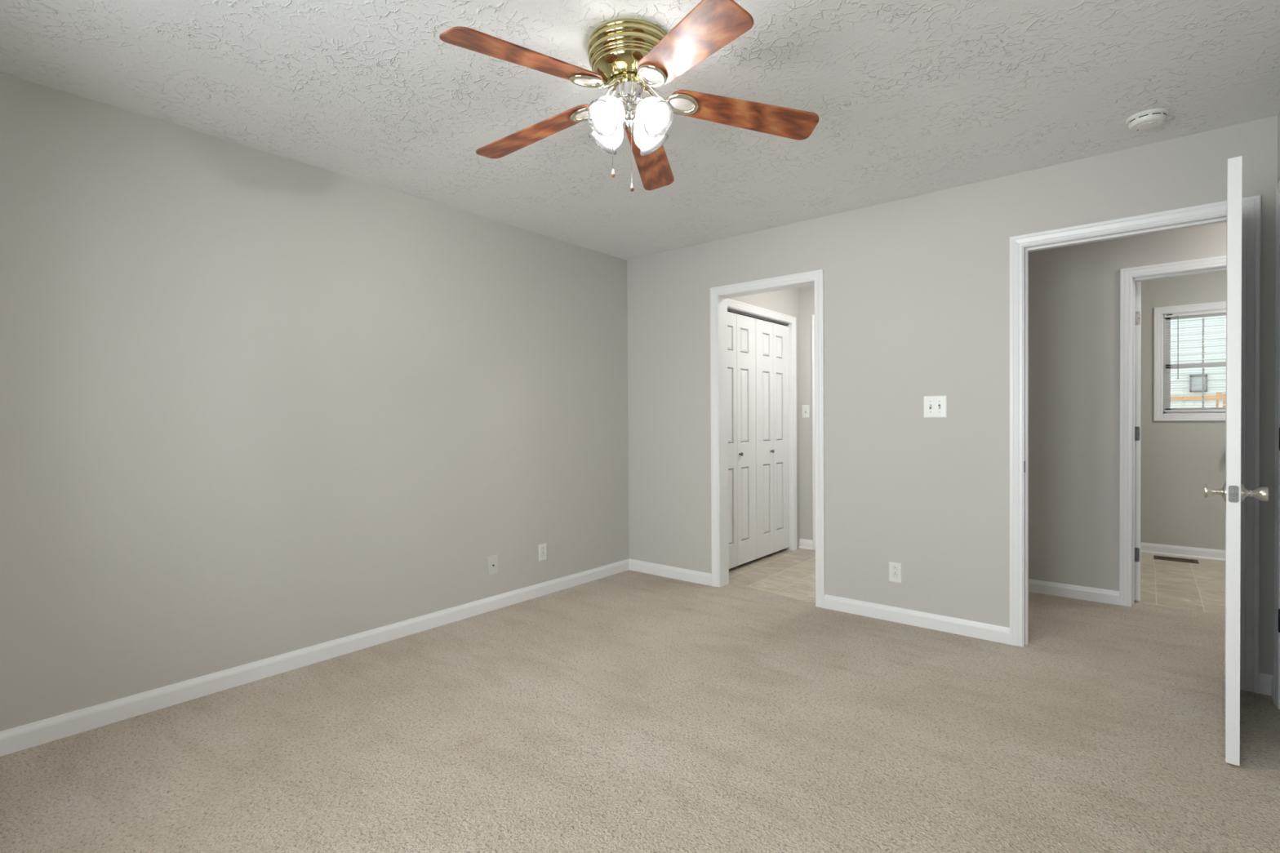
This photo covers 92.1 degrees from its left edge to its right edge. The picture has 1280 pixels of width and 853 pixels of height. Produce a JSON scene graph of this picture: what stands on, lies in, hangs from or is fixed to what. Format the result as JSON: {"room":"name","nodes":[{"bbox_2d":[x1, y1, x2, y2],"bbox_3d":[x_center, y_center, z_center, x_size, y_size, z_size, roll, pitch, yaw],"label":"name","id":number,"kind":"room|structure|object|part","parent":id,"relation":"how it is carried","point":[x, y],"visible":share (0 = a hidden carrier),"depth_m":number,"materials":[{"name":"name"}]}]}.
{"room":"empty bedroom","nodes":[
{"label":"empty bedroom","id":0,"kind":"room"},
{"bbox_2d":[0,72,629,731],"bbox_3d":[-1.020,-0.041,3.837,0.115,2.500,6.252,0,1,39],"label":"wall","id":1,"kind":"structure","parent":0,"point":[255,405],"depth_m":2.83,"materials":[{"name":"beige paint"}]},
{"bbox_2d":[0,558,629,756],"bbox_3d":[-1.478,1.117,3.183,0.012,0.085,4.400,0,1,39],"label":"baseboard","id":2,"kind":"structure","parent":1,"relation":"attached to","point":[20,738],"depth_m":2.83,"materials":[{"name":"white wood"}]},
{"bbox_2d":[487,554,497,576],"bbox_3d":[-0.918,0.869,3.863,0.012,0.122,0.078,0,1,39],"label":"plate","id":3,"kind":"object","parent":1,"relation":"attached to","point":[492,561],"visible":1,"depth_m":3.86,"materials":[{"name":"white plastic"}]},
{"bbox_2d":[538,542,546,561],"bbox_3d":[-0.658,0.852,4.184,0.007,0.114,0.070,0,1,39],"label":"power outlet","id":4,"kind":"object","parent":1,"relation":"attached to","point":[543,547],"visible":1,"depth_m":4.18,"materials":[{"name":"white plastic"}]},
{"bbox_2d":[0,548,1279,852],"bbox_3d":[1.474,1.177,2.926,5.000,0.070,7.850,0,1,39],"label":"floor","id":5,"kind":"structure","parent":0,"point":[628,711],"depth_m":2.26,"materials":[{"name":"beige carpet"}]},
{"bbox_2d":[1153,555,1199,564],"bbox_3d":[4.447,1.103,5.125,0.280,0.006,0.140,0,1,39],"label":"floor vent","id":6,"kind":"object","parent":5,"relation":"in","point":[1160,557],"visible":1,"depth_m":5.11,"materials":[{"name":"brown metal"}]},
{"bbox_2d":[0,0,1279,260],"bbox_3d":[1.434,-1.337,2.886,5.120,0.080,7.940,0,1,39],"label":"ceiling","id":7,"kind":"structure","parent":0,"point":[909,98],"depth_m":2.33,"materials":[{"name":"white paint"}]},
{"bbox_2d":[439,0,818,191],"bbox_3d":[-0.072,-1.028,2.059,1.236,0.500,1.234,0,1,39],"label":"ceiling fan","id":8,"kind":"object","parent":7,"relation":"hanging from","point":[628,57],"visible":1,"depth_m":1.99,"materials":[{"name":"brown wood"}]},
{"bbox_3d":[-0.322,-1.070,1.799,0.517,0.006,0.135,-10,18,-42],"label":"blade","id":9,"kind":"part","parent":8,"relation":"part of","materials":[{"name":"brown wood"}]},
{"bbox_3d":[-0.377,-1.073,2.254,0.517,0.006,0.135,-8,7,29],"label":"blade","id":10,"kind":"part","parent":8,"relation":"part of","materials":[{"name":"brown wood"}]},
{"bbox_3d":[-0.162,-1.113,2.132,0.193,0.052,0.093,-8,7,29],"label":"blade arm","id":11,"kind":"part","parent":8,"relation":"part of","materials":[{"name":"gold metal"}]},
{"bbox_3d":[-0.139,-1.112,1.965,0.193,0.052,0.093,-10,18,-42],"label":"blade arm","id":12,"kind":"part","parent":8,"relation":"part of","materials":[{"name":"gold metal"}]},
{"bbox_3d":[-0.102,-1.017,2.125,0.116,0.116,0.104,-1,-39,-48],"label":"lamp shade","id":13,"kind":"part","parent":8,"relation":"part of","materials":[{"name":"white glass"}]},
{"bbox_3d":[-0.095,-1.016,1.998,0.116,0.116,0.104,0,41,42],"label":"lamp shade","id":14,"kind":"part","parent":8,"relation":"part of","materials":[{"name":"white glass"}]},
{"bbox_3d":[-0.092,-1.020,2.002,0.042,0.042,0.067,0,41,42],"label":"bulb","id":15,"kind":"part","parent":8,"relation":"part of","materials":[{"name":"white glass"}]},
{"bbox_3d":[-0.088,-0.930,2.006,0.002,0.186,0.002,0,1,39],"label":"pull chain","id":16,"kind":"part","parent":8,"relation":"part of","materials":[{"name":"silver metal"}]},
{"bbox_3d":[-0.011,-1.114,2.204,0.093,0.052,0.193,-14,-9,9],"label":"blade arm","id":17,"kind":"part","parent":8,"relation":"part of","materials":[{"name":"gold metal"}]},
{"bbox_3d":[-0.027,-0.916,2.036,0.002,0.227,0.002,0,1,39],"label":"pull chain","id":18,"kind":"part","parent":8,"relation":"part of","materials":[{"name":"silver metal"}]},
{"bbox_3d":[0.039,-1.075,2.447,0.135,0.006,0.517,-14,-9,9],"label":"blade","id":19,"kind":"part","parent":8,"relation":"part of","materials":[{"name":"brown wood"}]},
{"bbox_3d":[0.027,-1.106,1.937,0.093,0.052,0.193,21,0,-27],"label":"blade arm","id":20,"kind":"part","parent":8,"relation":"part of","materials":[{"name":"gold metal"}]},
{"bbox_3d":[0.024,-1.018,2.132,0.116,0.116,0.104,0,-39,42],"label":"lamp shade","id":21,"kind":"part","parent":8,"relation":"part of","materials":[{"name":"white glass"}]},
{"bbox_3d":[0.028,-1.021,2.009,0.042,0.042,0.067,-1,41,-48],"label":"bulb","id":22,"kind":"part","parent":8,"relation":"part of","materials":[{"name":"white glass"}]},
{"bbox_3d":[0.032,-1.017,2.006,0.116,0.116,0.104,-1,41,-48],"label":"lamp shade","id":23,"kind":"part","parent":8,"relation":"part of","materials":[{"name":"white glass"}]},
{"bbox_3d":[0.105,-1.111,2.084,0.193,0.052,0.093,7,-13,-7],"label":"blade arm","id":24,"kind":"part","parent":8,"relation":"part of","materials":[{"name":"gold metal"}]},
{"bbox_3d":[0.128,-1.054,1.713,0.135,0.006,0.517,21,0,-27],"label":"blade","id":25,"kind":"part","parent":8,"relation":"part of","materials":[{"name":"brown wood"}]},
{"bbox_3d":[0.350,-1.068,2.111,0.517,0.006,0.135,7,-13,-7],"label":"blade","id":26,"kind":"part","parent":8,"relation":"part of","materials":[{"name":"brown wood"}]},
{"bbox_2d":[1125,107,1168,130],"bbox_3d":[2.123,-1.278,2.586,0.140,0.041,0.140,0,1,39],"label":"smoke detector","id":27,"kind":"object","parent":7,"relation":"attached to","point":[1150,118],"visible":1,"depth_m":2.55,"materials":[{"name":"white plastic"}]},
{"bbox_2d":[728,287,799,548],"bbox_3d":[0.946,-0.069,5.143,0.115,2.500,1.507,0,1,39],"label":"wall","id":28,"kind":"structure","parent":0,"point":[786,301],"depth_m":5.56,"materials":[{"name":"beige paint"}]},
{"bbox_2d":[727,311,756,568],"bbox_3d":[0.770,0.100,4.886,0.060,2.012,0.606,0,1,39],"label":"door","id":29,"kind":"structure","parent":28,"relation":"in","point":[741,342],"depth_m":4.95,"materials":[{"name":"white paint"}]},
{"bbox_2d":[727,297,796,550],"bbox_3d":[0.947,0.075,5.134,0.134,2.110,1.344,0,1,39],"label":"door frame","id":30,"kind":"structure","parent":28,"relation":"attached to","point":[733,306],"depth_m":5.58,"materials":[{"name":"white wood"}]},
{"bbox_2d":[755,318,789,559],"bbox_3d":[1.158,0.092,5.358,0.060,2.012,0.606,0,1,39],"label":"door","id":31,"kind":"structure","parent":28,"relation":"in","point":[772,436],"depth_m":5.34,"materials":[{"name":"white paint"}]},
{"bbox_2d":[799,284,814,540],"bbox_3d":[1.772,-0.078,5.514,2.070,2.500,0.115,0,1,39],"label":"wall","id":32,"kind":"structure","parent":0,"point":[806,294],"depth_m":5.65,"materials":[{"name":"beige paint"}]},
{"bbox_2d":[801,404,808,417],"bbox_3d":[1.511,-0.137,5.642,0.070,0.118,0.017,0,1,39],"label":"light switch","id":33,"kind":"object","parent":32,"relation":"attached to","point":[805,408],"visible":1,"depth_m":5.65,"materials":[{"name":"white plastic"}]},
{"bbox_2d":[799,538,813,550],"bbox_3d":[1.487,1.088,4.718,1.265,0.085,1.507,0,1,39],"label":"baseboard","id":34,"kind":"structure","parent":32,"relation":"attached to","point":[803,544],"depth_m":5.65,"materials":[{"name":"white wood"}]},
{"bbox_2d":[812,314,815,550],"bbox_3d":[1.942,0.055,5.369,0.876,2.131,0.134,0,1,39],"label":"door frame","id":35,"kind":"structure","parent":32,"relation":"attached to","point":[813,315],"depth_m":5.59,"materials":[{"name":"white wood"}]},
{"bbox_2d":[626,115,1277,675],"bbox_3d":[1.373,-0.056,3.744,3.701,2.500,0.115,0,1,39],"label":"wall","id":36,"kind":"structure","parent":0,"point":[917,288],"depth_m":3.50,"materials":[{"name":"beige paint"}]},
{"bbox_2d":[710,269,825,608],"bbox_3d":[0.867,0.081,4.161,0.829,2.119,0.147,0,1,39],"label":"door frame","id":37,"kind":"structure","parent":36,"relation":"attached to","point":[719,295],"depth_m":4.33,"materials":[{"name":"white wood"}]},
{"bbox_2d":[888,561,901,582],"bbox_3d":[1.483,0.848,3.589,0.070,0.114,0.007,0,1,39],"label":"power outlet","id":38,"kind":"object","parent":36,"relation":"attached to","point":[895,568],"visible":1,"depth_m":3.59,"materials":[{"name":"white plastic"}]},
{"bbox_2d":[892,573,897,578],"bbox_3d":[1.482,0.867,3.587,0.028,0.031,0.003,0,1,39],"label":"receptacle","id":39,"kind":"object","parent":38,"relation":"attached to","point":[895,575],"depth_m":3.59,"materials":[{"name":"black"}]},
{"bbox_2d":[892,566,897,571],"bbox_3d":[1.482,0.828,3.587,0.028,0.031,0.003,0,1,39],"label":"receptacle","id":40,"kind":"object","parent":38,"relation":"attached to","point":[894,568],"depth_m":3.59,"materials":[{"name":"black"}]},
{"bbox_2d":[924,395,946,417],"bbox_3d":[1.641,-0.110,3.437,0.118,0.120,0.017,0,1,39],"label":"light switch","id":41,"kind":"object","parent":36,"relation":"attached to","point":[934,406],"visible":1,"depth_m":3.44,"materials":[{"name":"white plastic"}]},
{"bbox_2d":[629,559,1273,695],"bbox_3d":[1.295,1.092,3.744,3.586,0.085,0.012,0,1,39],"label":"baseboard","id":42,"kind":"structure","parent":36,"relation":"attached to","point":[993,633],"depth_m":3.58,"materials":[{"name":"white wood"}]},
{"bbox_2d":[1009,195,1261,693],"bbox_3d":[2.320,0.082,2.967,0.921,2.125,0.147,0,1,39],"label":"door frame","id":43,"kind":"structure","parent":36,"relation":"attached to","point":[1020,246],"depth_m":2.84,"materials":[{"name":"white wood"}]},
{"bbox_2d":[1204,155,1270,765],"bbox_3d":[2.283,0.115,2.369,0.161,2.036,0.857,0,1,43],"label":"door","id":44,"kind":"structure","parent":36,"relation":"in","point":[1233,492],"depth_m":2.07,"materials":[{"name":"white paint"}]},
{"bbox_3d":[1.999,0.226,2.145,0.055,0.066,0.066,0,1,43],"label":"knob","id":45,"kind":"part","parent":44,"relation":"part of","materials":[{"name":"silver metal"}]},
{"bbox_3d":[1.990,0.226,2.070,0.025,0.056,0.002,0,1,43],"label":"latch plate","id":46,"kind":"part","parent":44,"relation":"part of","materials":[{"name":"grey metal"}]},
{"bbox_3d":[2.070,0.226,2.077,0.070,0.066,0.066,0,1,43],"label":"knob","id":47,"kind":"part","parent":44,"relation":"part of","materials":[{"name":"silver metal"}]},
{"bbox_2d":[1028,222,1226,591],"bbox_3d":[3.414,-0.068,3.615,2.880,2.500,0.115,0,1,39],"label":"wall","id":48,"kind":"structure","parent":0,"point":[1074,290],"depth_m":4.00,"materials":[{"name":"beige paint"}]},
{"bbox_2d":[1028,578,1119,604],"bbox_3d":[3.042,1.087,3.165,2.880,0.085,1.082,0,1,39],"label":"baseboard","id":49,"kind":"structure","parent":48,"relation":"attached to","point":[1082,593],"depth_m":4.02,"materials":[{"name":"white wood"}]},
{"bbox_2d":[1134,281,1141,600],"bbox_3d":[3.338,0.092,4.229,0.167,2.024,0.748,0,1,30],"label":"door","id":50,"kind":"structure","parent":48,"relation":"in","point":[1137,284],"depth_m":3.92,"materials":[{"name":"white paint"}]},
{"bbox_2d":[1119,255,1226,606],"bbox_3d":[3.386,0.073,3.640,0.876,2.113,0.147,0,1,39],"label":"door frame","id":51,"kind":"structure","parent":48,"relation":"attached to","point":[1128,276],"depth_m":3.84,"materials":[{"name":"white wood"}]},
{"bbox_2d":[1134,271,1226,550],"bbox_3d":[5.040,-0.094,4.964,2.080,2.500,0.120,0,1,39],"label":"wall","id":52,"kind":"structure","parent":0,"point":[1178,459],"depth_m":5.26,"materials":[{"name":"grey paint"}]},
{"bbox_2d":[1140,542,1225,560],"bbox_3d":[5.003,1.062,4.921,2.080,0.085,0.022,0,1,39],"label":"baseboard","id":53,"kind":"structure","parent":52,"relation":"attached to","point":[1157,548],"depth_m":5.24,"materials":[{"name":"white wood"}]},
{"bbox_2d":[1153,301,1226,421],"bbox_3d":[4.740,-0.538,5.193,0.642,0.979,0.136,0,1,39],"label":"window","id":54,"kind":"structure","parent":52,"relation":"in","point":[1162,366],"depth_m":5.32,"materials":[{"name":"white"}]},
{"bbox_2d":[1164,309,1226,411],"bbox_3d":[4.722,-0.546,5.172,0.505,0.838,0.040,0,1,39],"label":"window blind","id":55,"kind":"object","parent":54,"relation":"attached to","point":[1220,311],"visible":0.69,"depth_m":5.20,"materials":[{"name":"white plastic"}]},
{"bbox_3d":[4.723,-0.952,5.172,0.505,0.026,0.028,0,1,39],"label":"head rail","id":56,"kind":"part","parent":55,"relation":"part of","materials":[{"name":"white plastic"}]},
{"bbox_3d":[4.728,-0.134,5.181,0.499,0.014,0.022,0,1,39],"label":"rail","id":57,"kind":"part","parent":55,"relation":"part of","materials":[{"name":"white plastic"}]},
{"bbox_3d":[4.726,-0.539,5.176,0.251,0.800,0.026,0,1,39],"label":"ladder cord","id":58,"kind":"part","parent":55,"relation":"part of","materials":[{"name":"white plastic"}]},
{"bbox_3d":[4.769,-0.729,5.229,0.488,0.449,0.026,0,1,39],"label":"sash","id":59,"kind":"part","parent":54,"relation":"part of","materials":[{"name":"white"}]},
{"bbox_3d":[4.754,-0.326,5.212,0.488,0.404,0.026,0,1,39],"label":"sash","id":60,"kind":"part","parent":54,"relation":"part of","materials":[{"name":"white"}]},
{"bbox_2d":[1277,111,1279,183],"bbox_3d":[1.288,-0.023,0.817,0.115,2.500,4.515,0,1,39],"label":"wall","id":61,"kind":"structure","parent":0,"point":[1278,114],"depth_m":2.56,"materials":[{"name":"beige paint"}]},
{"bbox_2d":[1271,677,1273,700],"bbox_3d":[1.283,1.123,0.914,0.012,0.085,4.400,0,1,39],"label":"baseboard","id":62,"kind":"structure","parent":61,"relation":"attached to","point":[1272,682],"depth_m":2.59,"materials":[{"name":"white"}]},
{"bbox_2d":[1273,181,1279,709],"bbox_3d":[2.372,0.090,2.148,0.131,2.125,0.879,0,1,39],"label":"door frame","id":63,"kind":"structure","parent":61,"relation":"attached to","point":[1277,452],"depth_m":2.50,"materials":[{"name":"white wood"}]},
{"bbox_2d":[1278,427,1279,632],"bbox_3d":[2.326,0.115,2.192,0.101,2.040,0.762,0,1,39],"label":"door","id":64,"kind":"structure","parent":61,"relation":"in","point":[1279,428],"depth_m":2.48,"materials":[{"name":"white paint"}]},
{"label":"outside","id":65,"kind":"structure","parent":0,"visible":0},
{"bbox_3d":[15.693,2.108,20.156,65.000,0.100,36.400,0,1,39],"label":"ground","id":66,"kind":"structure","parent":65,"visible":0},
{"bbox_2d":[1170,315,1226,408],"bbox_3d":[12.787,-1.323,11.096,12.800,7.000,6.200,0,1,39],"label":"house","id":67,"kind":"structure","parent":66,"relation":"on","point":[1194,384],"depth_m":10.54,"materials":[{"name":"white"}]},
{"bbox_3d":[9.516,-0.740,10.519,0.180,0.230,0.020,0,1,39],"label":"pane","id":68,"kind":"part","parent":67,"relation":"part of","materials":[{"name":"grey"}]},
{"bbox_2d":[1170,392,1226,408],"bbox_3d":[9.800,0.845,9.043,6.120,2.750,1.920,0,1,39],"label":"deck railing","id":69,"kind":"object","parent":66,"relation":"on","point":[1220,401],"visible":0.1,"depth_m":9.13,"materials":[{"name":"brown wood"}]},
{"bbox_3d":[9.227,-0.419,8.341,6.000,0.060,0.140,0,1,39],"label":"rail","id":70,"kind":"part","parent":69,"relation":"part of","materials":[{"name":"brown wood"}]}
]}

